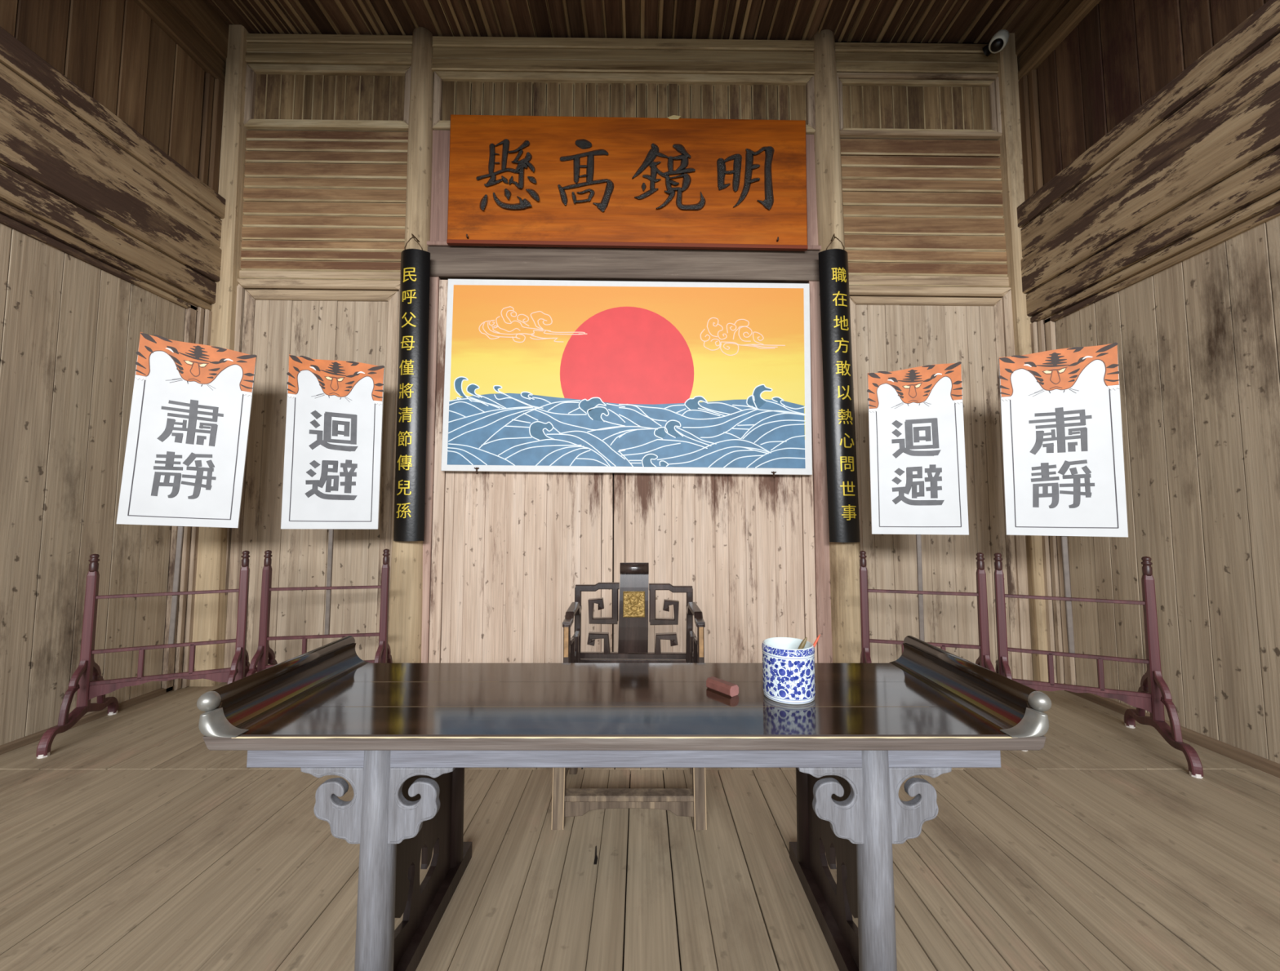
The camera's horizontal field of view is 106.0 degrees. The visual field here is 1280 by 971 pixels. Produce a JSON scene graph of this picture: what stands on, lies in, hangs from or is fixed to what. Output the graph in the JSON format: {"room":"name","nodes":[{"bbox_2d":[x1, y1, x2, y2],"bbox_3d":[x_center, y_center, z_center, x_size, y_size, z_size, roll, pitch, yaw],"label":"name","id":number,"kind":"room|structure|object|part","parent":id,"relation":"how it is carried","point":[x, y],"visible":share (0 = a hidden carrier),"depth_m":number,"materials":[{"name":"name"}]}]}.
{"room":"traditional chinese courtroom","nodes":[
{"label":"traditional chinese courtroom","id":0,"kind":"room"},
{"bbox_2d":[0,0,229,745],"bbox_3d":[-4.090,-1.685,1.415,0.300,6.650,6.600,0,-4,0],"label":"wall","id":1,"kind":"structure","parent":0,"point":[112,208],"depth_m":3.56,"materials":[{"name":"brown wood"}]},
{"bbox_2d":[0,685,174,755],"bbox_3d":[-4.065,1.551,1.099,0.030,0.050,6.400,0,-4,0],"label":"baseboard","id":2,"kind":"structure","parent":1,"relation":"attached to","point":[4,748],"depth_m":3.56,"materials":[{"name":"brown wood"}]},
{"bbox_3d":[-4.085,-1.819,1.324,0.070,0.055,6.400,0,-4,0],"label":"moulding","id":3,"kind":"part","parent":1,"relation":"part of","materials":[{"name":"brown wood"}]},
{"bbox_3d":[-4.065,-1.878,1.338,0.110,0.065,6.420,0,-4,0],"label":"moulding","id":4,"kind":"part","parent":1,"relation":"part of","materials":[{"name":"brown wood"}]},
{"bbox_3d":[-4.085,0.069,4.267,0.070,3.430,0.075,0,-4,0],"label":"moulding","id":5,"kind":"part","parent":1,"relation":"part of","materials":[{"name":"brown wood"}]},
{"bbox_3d":[-4.070,-4.042,1.492,0.100,0.295,6.440,0,-4,0],"label":"moulding","id":6,"kind":"part","parent":1,"relation":"part of","materials":[{"name":"brown wood"}]},
{"bbox_3d":[-4.085,-4.175,1.500,0.070,0.350,6.440,0,-4,0],"label":"rail","id":7,"kind":"part","parent":1,"relation":"part of","materials":[{"name":"brown wood"}]},
{"bbox_3d":[-4.075,0.073,4.335,0.090,3.430,0.050,0,-4,0],"label":"moulding","id":8,"kind":"part","parent":1,"relation":"part of","materials":[{"name":"brown wood"}]},
{"bbox_3d":[-4.062,0.077,4.395,0.115,3.430,0.060,0,-4,0],"label":"moulding","id":9,"kind":"part","parent":1,"relation":"part of","materials":[{"name":"brown wood"}]},
{"bbox_3d":[-4.065,-4.584,1.528,0.110,0.850,6.440,0,-4,0],"label":"rail","id":10,"kind":"part","parent":1,"relation":"part of","materials":[{"name":"brown wood"}]},
{"bbox_3d":[-4.085,-3.314,4.530,0.070,1.145,0.060,0,-4,0],"label":"moulding","id":11,"kind":"part","parent":1,"relation":"part of","materials":[{"name":"brown wood"}]},
{"bbox_3d":[-4.070,-3.309,4.602,0.100,1.145,0.075,0,-4,0],"label":"moulding","id":12,"kind":"part","parent":1,"relation":"part of","materials":[{"name":"brown wood"}]},
{"bbox_2d":[239,31,1008,663],"bbox_3d":[-0.175,-1.419,4.660,8.250,6.550,0.210,0,-4,0],"label":"wall","id":13,"kind":"structure","parent":0,"point":[326,116],"depth_m":4.72,"materials":[{"name":"brown wood"}]},
{"bbox_2d":[189,24,248,686],"bbox_3d":[-3.915,-1.350,4.575,0.230,6.302,0.150,0,-4,0],"label":"pillar","id":14,"kind":"structure","parent":13,"relation":"attached to","point":[210,616],"depth_m":4.54,"materials":[{"name":"brown wood"}]},
{"bbox_3d":[-3.842,-3.837,4.760,0.075,0.647,0.060,0,-4,0],"label":"moulding","id":15,"kind":"part","parent":13,"relation":"part of","materials":[{"name":"brown wood"}]},
{"bbox_2d":[223,278,399,673],"bbox_3d":[-3.060,-0.109,4.525,1.680,3.766,0.075,0,-4,0],"label":"door","id":16,"kind":"structure","parent":13,"relation":"in","point":[357,321],"depth_m":4.52,"materials":[{"name":"beige wood"}]},
{"bbox_3d":[-3.855,-0.119,4.518,0.090,3.747,0.060,0,-4,0],"label":"moulding","id":17,"kind":"part","parent":16,"relation":"part of","materials":[{"name":"beige wood"}]},
{"bbox_3d":[-3.750,-0.068,4.535,0.100,3.650,0.050,0,-4,0],"label":"moulding","id":18,"kind":"part","parent":16,"relation":"part of","materials":[{"name":"beige wood"}]},
{"bbox_3d":[-3.060,-1.934,4.639,1.680,0.109,0.060,0,-4,0],"label":"moulding","id":19,"kind":"part","parent":16,"relation":"part of","materials":[{"name":"brown wood"}]},
{"bbox_3d":[-3.060,-1.831,4.652,1.480,0.116,0.050,0,-4,0],"label":"moulding","id":20,"kind":"part","parent":16,"relation":"part of","materials":[{"name":"brown wood"}]},
{"bbox_3d":[-2.370,-0.051,4.533,0.100,3.649,0.050,0,-4,0],"label":"moulding","id":21,"kind":"part","parent":16,"relation":"part of","materials":[{"name":"beige wood"}]},
{"bbox_3d":[-2.265,-0.100,4.517,0.090,3.746,0.060,0,-4,0],"label":"moulding","id":22,"kind":"part","parent":16,"relation":"part of","materials":[{"name":"beige wood"}]},
{"bbox_3d":[-3.060,-3.542,4.741,1.640,0.094,0.060,0,-4,0],"label":"moulding","id":23,"kind":"part","parent":13,"relation":"part of","materials":[{"name":"brown wood"}]},
{"bbox_3d":[-3.060,-4.113,4.779,1.640,0.094,0.060,0,-4,0],"label":"moulding","id":24,"kind":"part","parent":13,"relation":"part of","materials":[{"name":"brown wood"}]},
{"bbox_3d":[-2.277,-3.818,4.759,0.075,0.647,0.060,0,-4,0],"label":"moulding","id":25,"kind":"part","parent":13,"relation":"part of","materials":[{"name":"brown wood"}]},
{"bbox_3d":[-1.990,-0.114,4.518,0.120,3.782,0.060,0,-4,0],"label":"door post","id":26,"kind":"part","parent":13,"relation":"part of","materials":[{"name":"beige wood"}]},
{"bbox_3d":[-1.992,-3.791,4.757,0.075,0.586,0.060,0,-4,0],"label":"moulding","id":27,"kind":"part","parent":13,"relation":"part of","materials":[{"name":"brown wood"}]},
{"bbox_2d":[428,280,613,663],"bbox_3d":[-1.089,-0.091,4.526,1.671,3.777,0.044,0,-4,0],"label":"door","id":28,"kind":"structure","parent":13,"relation":"in","point":[511,550],"depth_m":4.46,"materials":[{"name":"beige wood"}]},
{"bbox_3d":[-0.155,-2.897,4.713,3.790,1.194,0.030,0,-4,0],"label":"panel","id":29,"kind":"part","parent":13,"relation":"part of","materials":[{"name":"brown wood"}]},
{"bbox_3d":[-0.155,-3.514,4.739,3.750,0.118,0.060,0,-4,0],"label":"moulding","id":30,"kind":"part","parent":13,"relation":"part of","materials":[{"name":"brown wood"}]},
{"bbox_3d":[-0.155,-4.024,4.773,3.750,0.118,0.060,0,-4,0],"label":"moulding","id":31,"kind":"part","parent":13,"relation":"part of","materials":[{"name":"brown wood"}]},
{"bbox_2d":[440,279,812,478],"bbox_3d":[-0.115,-1.006,4.503,3.424,1.890,0.068,0,-4,0],"label":"painting","id":32,"kind":"object","parent":13,"relation":"attached to","point":[541,375],"visible":1,"depth_m":4.49,"materials":[{"name":"multicoloured paper"}]},
{"bbox_2d":[446,114,808,251],"bbox_3d":[-0.115,-2.898,4.597,3.414,1.343,0.101,0,-4,0],"label":"name plaque","id":33,"kind":"object","parent":13,"relation":"attached to","point":[672,182],"visible":1,"depth_m":4.58,"materials":[{"name":"brown wood"}]},
{"bbox_2d":[613,431,817,663],"bbox_3d":[0.687,-0.070,4.525,1.857,3.780,0.044,0,-4,0],"label":"door","id":34,"kind":"structure","parent":13,"relation":"in","point":[744,544],"depth_m":4.47,"materials":[{"name":"beige wood"}]},
{"bbox_3d":[1.683,-3.747,4.754,0.075,0.586,0.060,0,-4,0],"label":"moulding","id":35,"kind":"part","parent":13,"relation":"part of","materials":[{"name":"brown wood"}]},
{"bbox_3d":[1.700,-0.071,4.515,0.160,3.782,0.060,0,-4,0],"label":"door post","id":36,"kind":"part","parent":13,"relation":"part of","materials":[{"name":"beige wood"}]},
{"bbox_3d":[1.933,-3.743,4.744,0.045,0.640,0.060,0,-4,0],"label":"moulding","id":37,"kind":"part","parent":13,"relation":"part of","materials":[{"name":"brown wood"}]},
{"bbox_3d":[1.975,-3.738,4.759,0.040,0.549,0.050,0,-4,0],"label":"moulding","id":38,"kind":"part","parent":13,"relation":"part of","materials":[{"name":"brown wood"}]},
{"bbox_3d":[2.725,-3.983,4.775,1.540,0.058,0.050,0,-4,0],"label":"moulding","id":39,"kind":"part","parent":13,"relation":"part of","materials":[{"name":"brown wood"}]},
{"bbox_3d":[2.725,-4.030,4.763,1.630,0.064,0.060,0,-4,0],"label":"moulding","id":40,"kind":"part","parent":13,"relation":"part of","materials":[{"name":"brown wood"}]},
{"bbox_3d":[2.725,-3.474,4.741,1.540,0.058,0.050,0,-4,0],"label":"moulding","id":41,"kind":"part","parent":13,"relation":"part of","materials":[{"name":"brown wood"}]},
{"bbox_3d":[2.725,-3.436,4.724,1.630,0.064,0.060,0,-4,0],"label":"moulding","id":42,"kind":"part","parent":13,"relation":"part of","materials":[{"name":"brown wood"}]},
{"bbox_2d":[848,285,1033,680],"bbox_3d":[2.735,-0.041,4.520,1.670,3.766,0.075,0,-4,0],"label":"door","id":43,"kind":"structure","parent":13,"relation":"in","point":[894,328],"depth_m":4.52,"materials":[{"name":"brown wood"}]},
{"bbox_3d":[2.030,0.000,4.530,0.080,3.650,0.050,0,-4,0],"label":"moulding","id":44,"kind":"part","parent":43,"relation":"part of","materials":[{"name":"brown wood"}]},
{"bbox_3d":[2.735,-1.772,4.648,1.490,0.097,0.050,0,-4,0],"label":"moulding","id":45,"kind":"part","parent":43,"relation":"part of","materials":[{"name":"brown wood"}]},
{"bbox_3d":[2.735,-1.866,4.634,1.670,0.109,0.060,0,-4,0],"label":"moulding","id":46,"kind":"part","parent":43,"relation":"part of","materials":[{"name":"brown wood"}]},
{"bbox_3d":[3.440,0.017,4.529,0.080,3.649,0.050,0,-4,0],"label":"moulding","id":47,"kind":"part","parent":43,"relation":"part of","materials":[{"name":"brown wood"}]},
{"bbox_3d":[3.525,-0.032,4.512,0.090,3.746,0.060,0,-4,0],"label":"moulding","id":48,"kind":"part","parent":43,"relation":"part of","materials":[{"name":"brown wood"}]},
{"bbox_3d":[3.475,-3.720,4.758,0.040,0.549,0.050,0,-4,0],"label":"moulding","id":49,"kind":"part","parent":13,"relation":"part of","materials":[{"name":"brown wood"}]},
{"bbox_2d":[982,29,1008,56],"bbox_3d":[3.383,-4.206,4.601,0.175,0.191,0.219,2,-4,-25],"label":"security camera","id":50,"kind":"object","parent":13,"relation":"attached to","point":[999,40],"visible":1,"depth_m":4.53,"materials":[{"name":"white plastic"}]},
{"bbox_3d":[3.518,-3.723,4.743,0.045,0.640,0.060,0,-4,0],"label":"moulding","id":51,"kind":"part","parent":13,"relation":"part of","materials":[{"name":"brown wood"}]},
{"bbox_2d":[995,32,1048,682],"bbox_3d":[3.625,-1.350,4.575,0.230,6.302,0.150,0,-4,0],"label":"pillar","id":52,"kind":"structure","parent":13,"relation":"attached to","point":[1011,144],"depth_m":4.58,"materials":[{"name":"brown wood"}]},
{"bbox_2d":[208,0,1041,43],"bbox_3d":[-0.175,-4.569,1.607,8.250,0.703,6.600,0,-4,0],"label":"ceiling","id":53,"kind":"structure","parent":0,"point":[939,21],"depth_m":4.60,"materials":[{"name":"brown wood"}]},
{"bbox_2d":[0,682,1279,970],"bbox_3d":[-0.175,1.635,1.094,8.250,0.122,6.800,0,-4,0],"label":"floor","id":54,"kind":"structure","parent":0,"point":[135,845],"depth_m":2.06,"materials":[{"name":"brown wood"}]},
{"bbox_2d":[35,551,249,759],"bbox_3d":[-3.490,1.118,3.574,0.930,1.243,0.768,2,-4,-23],"label":"display rack","id":55,"kind":"object","parent":54,"relation":"on","point":[87,680],"visible":0.77,"depth_m":3.46,"materials":[{"name":"red paint"}]},
{"bbox_3d":[-3.890,1.093,3.403,0.056,0.970,0.048,2,-4,-23],"label":"post","id":56,"kind":"part","parent":55,"relation":"part of","materials":[{"name":"red paint"}]},
{"bbox_3d":[-3.490,1.404,3.555,0.870,0.026,0.024,2,-4,-23],"label":"rail","id":57,"kind":"part","parent":55,"relation":"part of","materials":[{"name":"red paint"}]},
{"bbox_3d":[-3.490,1.188,3.569,0.870,0.024,0.024,2,-4,-23],"label":"rail","id":58,"kind":"part","parent":55,"relation":"part of","materials":[{"name":"red paint"}]},
{"bbox_3d":[-3.490,0.806,3.594,0.870,0.022,0.024,2,-4,-23],"label":"rail","id":59,"kind":"part","parent":55,"relation":"part of","materials":[{"name":"red paint"}]},
{"bbox_2d":[116,332,257,644],"bbox_3d":[-3.439,0.027,3.677,0.766,2.332,0.061,2,-4,-23],"label":"sign board","id":60,"kind":"object","parent":55,"relation":"attached to","point":[186,448],"visible":1,"depth_m":3.67,"materials":[{"name":"white wood"}]},
{"bbox_3d":[-3.433,-0.407,3.688,0.762,1.464,0.018,2,-4,-23],"label":"panel","id":61,"kind":"part","parent":60,"relation":"part of","materials":[{"name":"white wood"}]},
{"bbox_3d":[-3.091,1.116,3.746,0.056,0.970,0.048,2,-4,-23],"label":"post","id":62,"kind":"part","parent":55,"relation":"part of","materials":[{"name":"red paint"}]},
{"bbox_2d":[245,549,392,677],"bbox_3d":[-2.519,1.137,3.862,0.933,1.243,0.771,1,-4,-10],"label":"display rack","id":63,"kind":"object","parent":54,"relation":"on","point":[383,655],"visible":0.44,"depth_m":3.83,"materials":[{"name":"red paint"}]},
{"bbox_3d":[-2.949,1.119,3.789,0.056,0.970,0.048,1,-4,-10],"label":"post","id":64,"kind":"part","parent":63,"relation":"part of","materials":[{"name":"red paint"}]},
{"bbox_3d":[-2.519,1.423,3.843,0.873,0.026,0.024,1,-4,-10],"label":"rail","id":65,"kind":"part","parent":63,"relation":"part of","materials":[{"name":"red paint"}]},
{"bbox_3d":[-2.519,1.207,3.857,0.873,0.024,0.024,1,-4,-10],"label":"rail","id":66,"kind":"part","parent":63,"relation":"part of","materials":[{"name":"red paint"}]},
{"bbox_3d":[-2.519,0.826,3.883,0.873,0.022,0.024,1,-4,-10],"label":"rail","id":67,"kind":"part","parent":63,"relation":"part of","materials":[{"name":"red paint"}]},
{"bbox_2d":[280,354,384,635],"bbox_3d":[-2.510,0.073,3.942,0.733,2.275,0.061,1,-4,-10],"label":"sign board","id":68,"kind":"object","parent":63,"relation":"attached to","point":[333,438],"visible":1,"depth_m":3.94,"materials":[{"name":"white wood"}]},
{"bbox_3d":[-2.503,-0.354,3.953,0.720,1.422,0.018,1,-4,-10],"label":"panel","id":69,"kind":"part","parent":68,"relation":"part of","materials":[{"name":"white wood"}]},
{"bbox_3d":[-2.089,1.129,3.937,0.056,0.970,0.048,1,-4,-10],"label":"post","id":70,"kind":"part","parent":63,"relation":"part of","materials":[{"name":"red paint"}]},
{"bbox_2d":[387,26,434,663],"bbox_3d":[-2.135,-1.337,4.599,0.316,6.278,0.316,0,-4,0],"label":"round column","id":71,"kind":"structure","parent":54,"relation":"on","point":[405,609],"depth_m":4.58,"materials":[{"name":"brown wood"}]},
{"bbox_2d":[393,233,430,541],"bbox_3d":[-2.083,-0.912,4.406,0.295,2.823,0.133,0,-4,0],"label":"couplet board","id":72,"kind":"object","parent":71,"relation":"attached to","point":[414,309],"visible":1,"depth_m":4.36,"materials":[{"name":"black paint"}]},
{"bbox_2d":[196,635,1051,970],"bbox_3d":[-0.047,1.129,1.739,2.545,0.979,0.860,0,-4,0],"label":"altar table","id":73,"kind":"object","parent":54,"relation":"on","point":[404,737],"visible":0.99,"depth_m":1.50,"materials":[{"name":"paint"}]},
{"bbox_3d":[-0.789,1.158,1.451,0.104,0.762,0.104,0,-4,0],"label":"leg","id":74,"kind":"part","parent":73,"relation":"part of","materials":[{"name":"grey wood"}]},
{"bbox_3d":[-0.789,1.198,1.749,0.022,0.708,0.530,0,-4,0],"label":"openwork panel","id":75,"kind":"part","parent":73,"relation":"part of","materials":[{"name":"black wood"}]},
{"bbox_3d":[-0.789,1.584,1.709,0.090,0.065,0.860,0,-4,0],"label":"foot rail","id":76,"kind":"part","parent":73,"relation":"part of","materials":[{"name":"black wood"}]},
{"bbox_3d":[-0.789,1.197,2.045,0.090,0.762,0.090,0,-4,0],"label":"leg","id":77,"kind":"part","parent":73,"relation":"part of","materials":[{"name":"black wood"}]},
{"bbox_2d":[706,676,738,697],"bbox_3d":[0.303,0.741,1.781,0.044,0.036,0.120,3,-5,-38],"label":"block","id":78,"kind":"object","parent":73,"relation":"on","point":[726,688],"visible":1,"depth_m":1.76,"materials":[{"name":"red wood"}]},
{"bbox_2d":[761,637,815,705],"bbox_3d":[0.536,0.664,1.745,0.184,0.186,0.184,0,-4,0],"label":"pot","id":79,"kind":"object","parent":73,"relation":"on","point":[788,671],"visible":0.97,"depth_m":1.67,"materials":[{"name":"blue ceramic"}]},
{"bbox_2d":[797,637,807,649],"bbox_3d":[0.549,0.646,1.746,0.111,0.197,0.017,-1,-4,11],"label":"brush","id":80,"kind":"object","parent":79,"relation":"in","point":[803,642],"visible":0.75,"depth_m":1.74,"materials":[{"name":"brown wood"}]},
{"bbox_2d":[813,635,820,648],"bbox_3d":[0.586,0.639,1.724,0.133,0.206,0.009,1,-4,-11],"label":"brush","id":81,"kind":"object","parent":79,"relation":"in","point":[818,637],"visible":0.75,"depth_m":1.74,"materials":[{"name":"orange"}]},
{"bbox_3d":[0.706,1.197,2.045,0.090,0.762,0.090,0,-4,0],"label":"leg","id":82,"kind":"part","parent":73,"relation":"part of","materials":[{"name":"black wood"}]},
{"bbox_3d":[0.706,1.584,1.709,0.090,0.065,0.860,0,-4,0],"label":"foot rail","id":83,"kind":"part","parent":73,"relation":"part of","materials":[{"name":"black wood"}]},
{"bbox_3d":[0.706,1.198,1.749,0.022,0.708,0.530,0,-4,0],"label":"openwork panel","id":84,"kind":"part","parent":73,"relation":"part of","materials":[{"name":"black wood"}]},
{"bbox_3d":[0.706,1.158,1.451,0.104,0.762,0.104,0,-4,0],"label":"leg","id":85,"kind":"part","parent":73,"relation":"part of","materials":[{"name":"grey wood"}]},
{"bbox_2d":[551,563,706,830],"bbox_3d":[-0.043,1.063,2.635,0.768,1.230,0.554,0,-4,0],"label":"armchair","id":86,"kind":"object","parent":54,"relation":"on","point":[632,615],"visible":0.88,"depth_m":2.87,"materials":[{"name":"paint"}]},
{"bbox_3d":[-0.393,1.405,2.367,0.068,0.511,0.060,0,-4,0],"label":"leg","id":87,"kind":"part","parent":86,"relation":"part of","materials":[{"name":"brown wood"}]},
{"bbox_3d":[-0.376,0.930,2.474,0.032,0.432,0.040,0,-4,0],"label":"arm post","id":88,"kind":"part","parent":86,"relation":"part of","materials":[{"name":"paint"}]},
{"bbox_3d":[-0.374,0.707,2.692,0.048,0.079,0.437,0,-4,0],"label":"arm","id":89,"kind":"part","parent":86,"relation":"part of","materials":[{"name":"paint"}]},
{"bbox_3d":[-0.382,1.383,2.865,0.064,0.621,0.044,0,-4,0],"label":"leg","id":90,"kind":"part","parent":86,"relation":"part of","materials":[{"name":"brown wood"}]},
{"bbox_3d":[-0.256,0.613,2.916,0.263,0.051,0.039,0,-4,0],"label":"crest rail","id":91,"kind":"part","parent":86,"relation":"part of","materials":[{"name":"paint"}]},
{"bbox_3d":[-0.045,1.018,2.889,0.698,0.038,0.034,0,-4,0],"label":"rail","id":92,"kind":"part","parent":86,"relation":"part of","materials":[{"name":"paint"}]},
{"bbox_3d":[-0.045,1.053,2.886,0.697,0.028,0.024,0,-4,0],"label":"rail","id":93,"kind":"part","parent":86,"relation":"part of","materials":[{"name":"paint"}]},
{"bbox_3d":[0.185,0.619,2.915,0.261,0.053,0.039,0,-4,0],"label":"crest rail","id":94,"kind":"part","parent":86,"relation":"part of","materials":[{"name":"paint"}]},
{"bbox_3d":[0.305,0.707,2.692,0.049,0.079,0.439,0,-4,-2],"label":"arm","id":95,"kind":"part","parent":86,"relation":"part of","materials":[{"name":"paint"}]},
{"bbox_3d":[0.288,1.405,2.367,0.067,0.511,0.060,0,-4,0],"label":"leg","id":96,"kind":"part","parent":86,"relation":"part of","materials":[{"name":"wood"}]},
{"bbox_3d":[0.312,0.930,2.474,0.032,0.432,0.040,0,-4,0],"label":"arm post","id":97,"kind":"part","parent":86,"relation":"part of","materials":[{"name":"paint"}]},
{"bbox_2d":[811,29,861,663],"bbox_3d":[1.879,-1.337,4.599,0.352,6.278,0.310,0,-4,0],"label":"round column","id":98,"kind":"structure","parent":54,"relation":"on","point":[844,559],"depth_m":4.58,"materials":[{"name":"brown wood"}]},
{"bbox_2d":[817,233,860,542],"bbox_3d":[1.818,-0.907,4.405,0.309,2.833,0.133,0,-4,0],"label":"couplet board","id":99,"kind":"object","parent":98,"relation":"attached to","point":[835,313],"visible":1,"depth_m":4.36,"materials":[{"name":"black paint"}]},
{"bbox_2d":[858,551,995,672],"bbox_3d":[2.130,1.122,3.634,0.862,1.243,0.770,-1,-4,14],"label":"display rack","id":100,"kind":"object","parent":54,"relation":"on","point":[984,660],"visible":0.35,"depth_m":3.59,"materials":[{"name":"red paint"}]},
{"bbox_3d":[1.742,1.115,3.735,0.056,0.970,0.048,-1,-4,14],"label":"post","id":101,"kind":"part","parent":100,"relation":"part of","materials":[{"name":"red paint"}]},
{"bbox_2d":[866,361,968,641],"bbox_3d":[2.128,0.128,3.709,0.667,2.133,0.061,-1,-4,14],"label":"sign board","id":102,"kind":"object","parent":100,"relation":"attached to","point":[917,459],"visible":1,"depth_m":3.70,"materials":[{"name":"white wood"}]},
{"bbox_3d":[2.124,-0.282,3.717,0.661,1.312,0.018,-1,-4,14],"label":"panel","id":103,"kind":"part","parent":102,"relation":"part of","materials":[{"name":"white wood"}]},
{"bbox_3d":[2.130,0.810,3.655,0.802,0.022,0.024,-1,-4,14],"label":"rail","id":104,"kind":"part","parent":100,"relation":"part of","materials":[{"name":"red paint"}]},
{"bbox_3d":[2.130,1.192,3.629,0.802,0.024,0.024,-1,-4,14],"label":"rail","id":105,"kind":"part","parent":100,"relation":"part of","materials":[{"name":"red paint"}]},
{"bbox_3d":[2.518,1.102,3.535,0.056,0.970,0.048,-1,-4,14],"label":"post","id":106,"kind":"part","parent":100,"relation":"part of","materials":[{"name":"red paint"}]},
{"bbox_2d":[993,552,1203,779],"bbox_3d":[2.997,1.102,3.334,0.876,1.243,0.769,-2,-4,23],"label":"display rack","id":107,"kind":"object","parent":54,"relation":"on","point":[1153,693],"visible":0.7,"depth_m":3.21,"materials":[{"name":"red paint"}]},
{"bbox_3d":[2.622,1.100,3.497,0.056,0.970,0.048,-2,-4,23],"label":"post","id":108,"kind":"part","parent":107,"relation":"part of","materials":[{"name":"red paint"}]},
{"bbox_2d":[998,342,1128,653],"bbox_3d":[2.987,0.098,3.414,0.684,2.154,0.061,-2,-4,23],"label":"sign board","id":109,"kind":"object","parent":107,"relation":"attached to","point":[1063,460],"visible":1,"depth_m":3.40,"materials":[{"name":"white wood"}]},
{"bbox_3d":[2.979,-0.310,3.424,0.679,1.336,0.018,-2,-4,23],"label":"panel","id":110,"kind":"part","parent":109,"relation":"part of","materials":[{"name":"white wood"}]},
{"bbox_3d":[2.997,0.790,3.355,0.816,0.022,0.024,-2,-4,23],"label":"rail","id":111,"kind":"part","parent":107,"relation":"part of","materials":[{"name":"red paint"}]},
{"bbox_3d":[2.997,1.172,3.329,0.816,0.024,0.024,-2,-4,23],"label":"rail","id":112,"kind":"part","parent":107,"relation":"part of","materials":[{"name":"red paint"}]},
{"bbox_3d":[2.997,1.388,3.315,0.816,0.026,0.024,-2,-4,23],"label":"rail","id":113,"kind":"part","parent":107,"relation":"part of","materials":[{"name":"red paint"}]},
{"bbox_3d":[3.371,1.078,3.173,0.056,0.970,0.048,-2,-4,23],"label":"post","id":114,"kind":"part","parent":107,"relation":"part of","materials":[{"name":"red paint"}]},
{"bbox_2d":[1014,0,1279,764],"bbox_3d":[3.730,-1.685,1.415,0.300,6.650,6.600,0,-4,0],"label":"wall","id":115,"kind":"structure","parent":0,"point":[1148,216],"depth_m":3.34,"materials":[{"name":"brown wood"}]},
{"bbox_3d":[3.710,-3.289,4.601,0.100,1.265,0.075,0,-4,0],"label":"moulding","id":116,"kind":"part","parent":115,"relation":"part of","materials":[{"name":"brown wood"}]},
{"bbox_3d":[3.725,-3.294,4.529,0.070,1.265,0.060,0,-4,0],"label":"moulding","id":117,"kind":"part","parent":115,"relation":"part of","materials":[{"name":"brown wood"}]},
{"bbox_3d":[3.705,-4.506,1.523,0.110,1.005,6.440,0,-4,0],"label":"rail","id":118,"kind":"part","parent":115,"relation":"part of","materials":[{"name":"brown wood"}]},
{"bbox_3d":[3.703,0.137,4.391,0.115,3.310,0.060,0,-4,0],"label":"moulding","id":119,"kind":"part","parent":115,"relation":"part of","materials":[{"name":"brown wood"}]},
{"bbox_3d":[3.725,-4.117,1.497,0.070,0.545,6.440,0,-4,0],"label":"rail","id":120,"kind":"part","parent":115,"relation":"part of","materials":[{"name":"brown wood"}]},
{"bbox_3d":[3.715,0.133,4.331,0.090,3.310,0.050,0,-4,0],"label":"moulding","id":121,"kind":"part","parent":115,"relation":"part of","materials":[{"name":"brown wood"}]},
{"bbox_3d":[3.710,-3.985,1.488,0.100,0.490,6.440,0,-4,0],"label":"moulding","id":122,"kind":"part","parent":115,"relation":"part of","materials":[{"name":"brown wood"}]},
{"bbox_3d":[3.725,0.128,4.263,0.070,3.310,0.075,0,-4,0],"label":"moulding","id":123,"kind":"part","parent":115,"relation":"part of","materials":[{"name":"brown wood"}]},
{"bbox_3d":[3.705,-1.758,1.330,0.110,0.065,6.420,0,-4,0],"label":"moulding","id":124,"kind":"part","parent":115,"relation":"part of","materials":[{"name":"brown wood"}]},
{"bbox_3d":[3.725,-1.699,1.316,0.070,0.055,6.400,0,-4,0],"label":"moulding","id":125,"kind":"part","parent":115,"relation":"part of","materials":[{"name":"brown wood"}]},
{"bbox_2d":[1063,683,1279,778],"bbox_3d":[3.703,1.541,1.100,0.035,0.070,6.400,0,-4,0],"label":"baseboard","id":126,"kind":"structure","parent":115,"relation":"attached to","point":[1260,763],"depth_m":3.11,"materials":[{"name":"brown wood"}]}
]}

